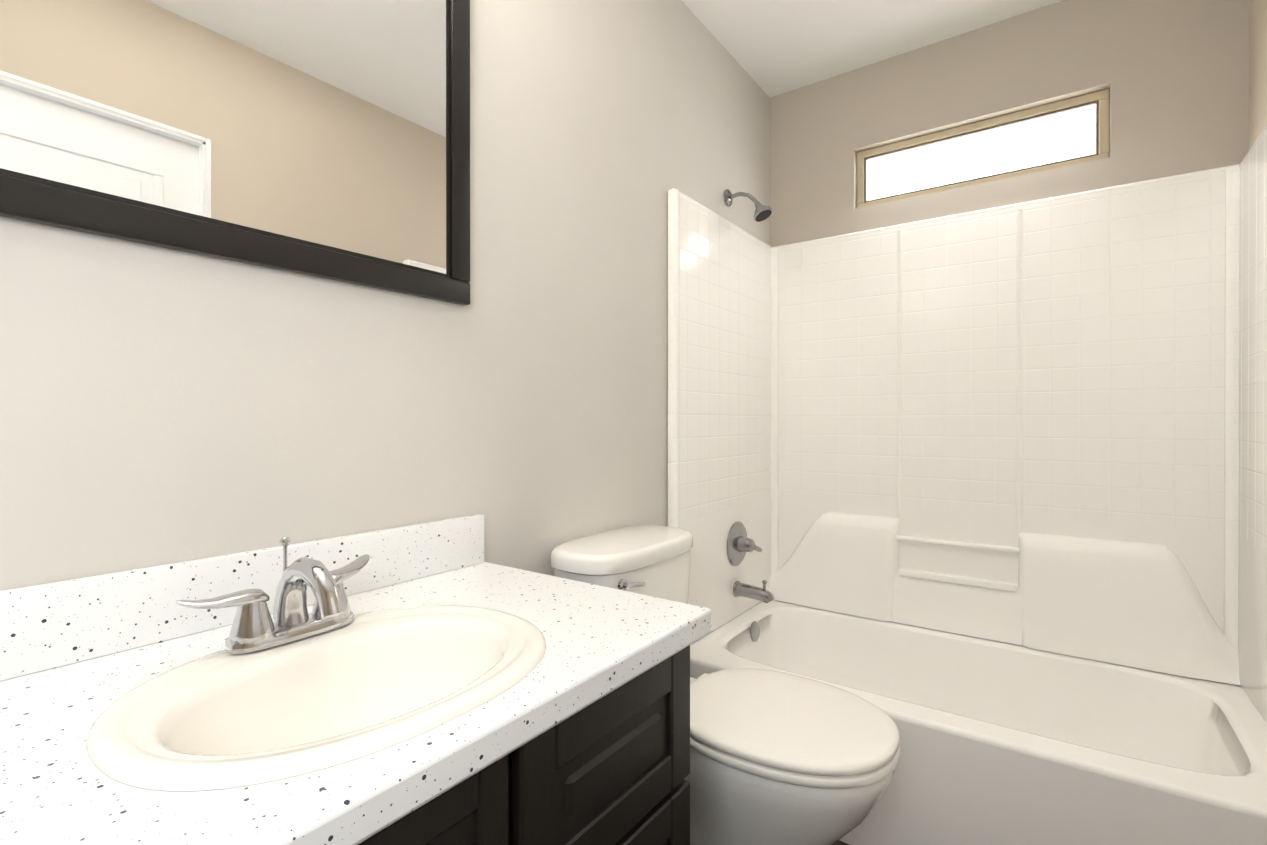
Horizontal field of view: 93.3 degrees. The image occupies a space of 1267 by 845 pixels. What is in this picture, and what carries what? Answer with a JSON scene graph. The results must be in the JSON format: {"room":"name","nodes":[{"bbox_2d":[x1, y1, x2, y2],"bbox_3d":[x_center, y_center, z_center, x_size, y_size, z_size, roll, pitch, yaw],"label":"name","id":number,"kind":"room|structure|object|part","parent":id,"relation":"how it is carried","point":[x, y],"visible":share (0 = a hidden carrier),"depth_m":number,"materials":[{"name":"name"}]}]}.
{"room":"bathroom","nodes":[
{"label":"bathroom","id":0,"kind":"room"},
{"bbox_2d":[0,0,769,590],"bbox_3d":[-0.562,-0.132,1.067,0.120,2.500,4.000,0,0,36],"label":"wall","id":1,"kind":"structure","parent":0,"point":[160,406],"depth_m":1.21,"materials":[{"name":"beige paint"}]},
{"bbox_2d":[0,0,469,304],"bbox_3d":[-0.675,-0.692,0.784,0.019,0.898,1.133,0,0,36],"label":"mirror","id":2,"kind":"object","parent":1,"relation":"attached to","point":[327,139],"visible":0.96,"depth_m":0.92,"materials":[{"name":"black mirror"}]},
{"bbox_2d":[833,840,848,844],"bbox_3d":[0.076,1.170,0.614,1.690,0.100,4.000,0,0,36],"label":"floor","id":3,"kind":"structure","parent":0,"point":[838,842],"depth_m":1.58,"materials":[{"name":"plastic"}]},
{"bbox_2d":[0,514,711,844],"bbox_3d":[-0.399,0.639,0.710,0.559,0.962,1.029,0,0,36],"label":"bathroom vanity","id":4,"kind":"object","parent":3,"relation":"on","point":[440,682],"visible":1,"depth_m":0.73,"materials":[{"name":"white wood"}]},
{"bbox_2d":[176,536,369,653],"bbox_3d":[-0.431,0.222,0.786,0.151,0.130,0.254,0,0,36],"label":"faucet","id":5,"kind":"object","parent":4,"relation":"on","point":[331,622],"depth_m":0.78,"materials":[{"name":"silver metal"}]},
{"bbox_2d":[86,605,545,790],"bbox_3d":[-0.333,0.363,0.719,0.380,0.151,0.480,0,0,36],"label":"sink","id":6,"kind":"object","parent":4,"relation":"in","point":[317,707],"depth_m":0.70,"materials":[{"name":"white ceramic"}]},
{"bbox_2d":[551,525,899,844],"bbox_3d":[0.202,0.707,1.373,0.757,0.821,0.444,0,0,36],"label":"toilet","id":7,"kind":"object","parent":3,"relation":"on","point":[779,758],"visible":0.77,"depth_m":1.21,"materials":[{"name":"white ceramic"}]},
{"bbox_3d":[-0.015,0.477,1.528,0.222,0.363,0.444,0,0,36],"label":"tank","id":8,"kind":"part","parent":7,"relation":"part of","materials":[{"name":"white ceramic"}]},
{"bbox_3d":[-0.003,0.368,1.367,0.022,0.029,0.080,0,0,36],"label":"lever","id":9,"kind":"part","parent":7,"relation":"part of","materials":[{"name":"silver metal"}]},
{"bbox_3d":[0.316,0.637,1.292,0.477,0.047,0.392,0,0,36],"label":"seat","id":10,"kind":"part","parent":7,"relation":"part of","materials":[{"name":"white plastic"}]},
{"bbox_2d":[668,125,1266,844],"bbox_3d":[0.930,0.124,1.800,1.444,1.982,0.822,0,0,36],"label":"bathtub","id":11,"kind":"object","parent":3,"relation":"on","point":[974,505],"visible":0.96,"depth_m":1.94,"materials":[{"name":"white plastic"}]},
{"bbox_2d":[682,0,1062,97],"bbox_3d":[0.076,-1.430,0.604,1.690,0.100,4.000,0,0,36],"label":"ceiling","id":12,"kind":"structure","parent":0,"point":[773,48],"depth_m":2.10,"materials":[{"name":"paint"}]},
{"bbox_2d":[770,0,1248,246],"bbox_3d":[1.207,-0.136,2.185,1.450,2.500,0.120,0,0,36],"label":"wall","id":13,"kind":"structure","parent":0,"point":[1172,76],"depth_m":2.01,"materials":[{"name":"paint"}]},
{"bbox_2d":[857,88,1109,207],"bbox_3d":[1.220,-0.958,2.166,0.790,0.235,0.040,0,0,36],"label":"window","id":14,"kind":"structure","parent":13,"relation":"in","point":[1067,132],"depth_m":2.12,"materials":[{"name":"beige glass"}]},
{"bbox_2d":[1249,0,1266,149],"bbox_3d":[0.713,-0.128,0.151,0.120,2.500,4.000,0,0,36],"label":"wall","id":15,"kind":"structure","parent":0,"point":[1257,67],"depth_m":1.64,"materials":[{"name":"paint"}]}
]}

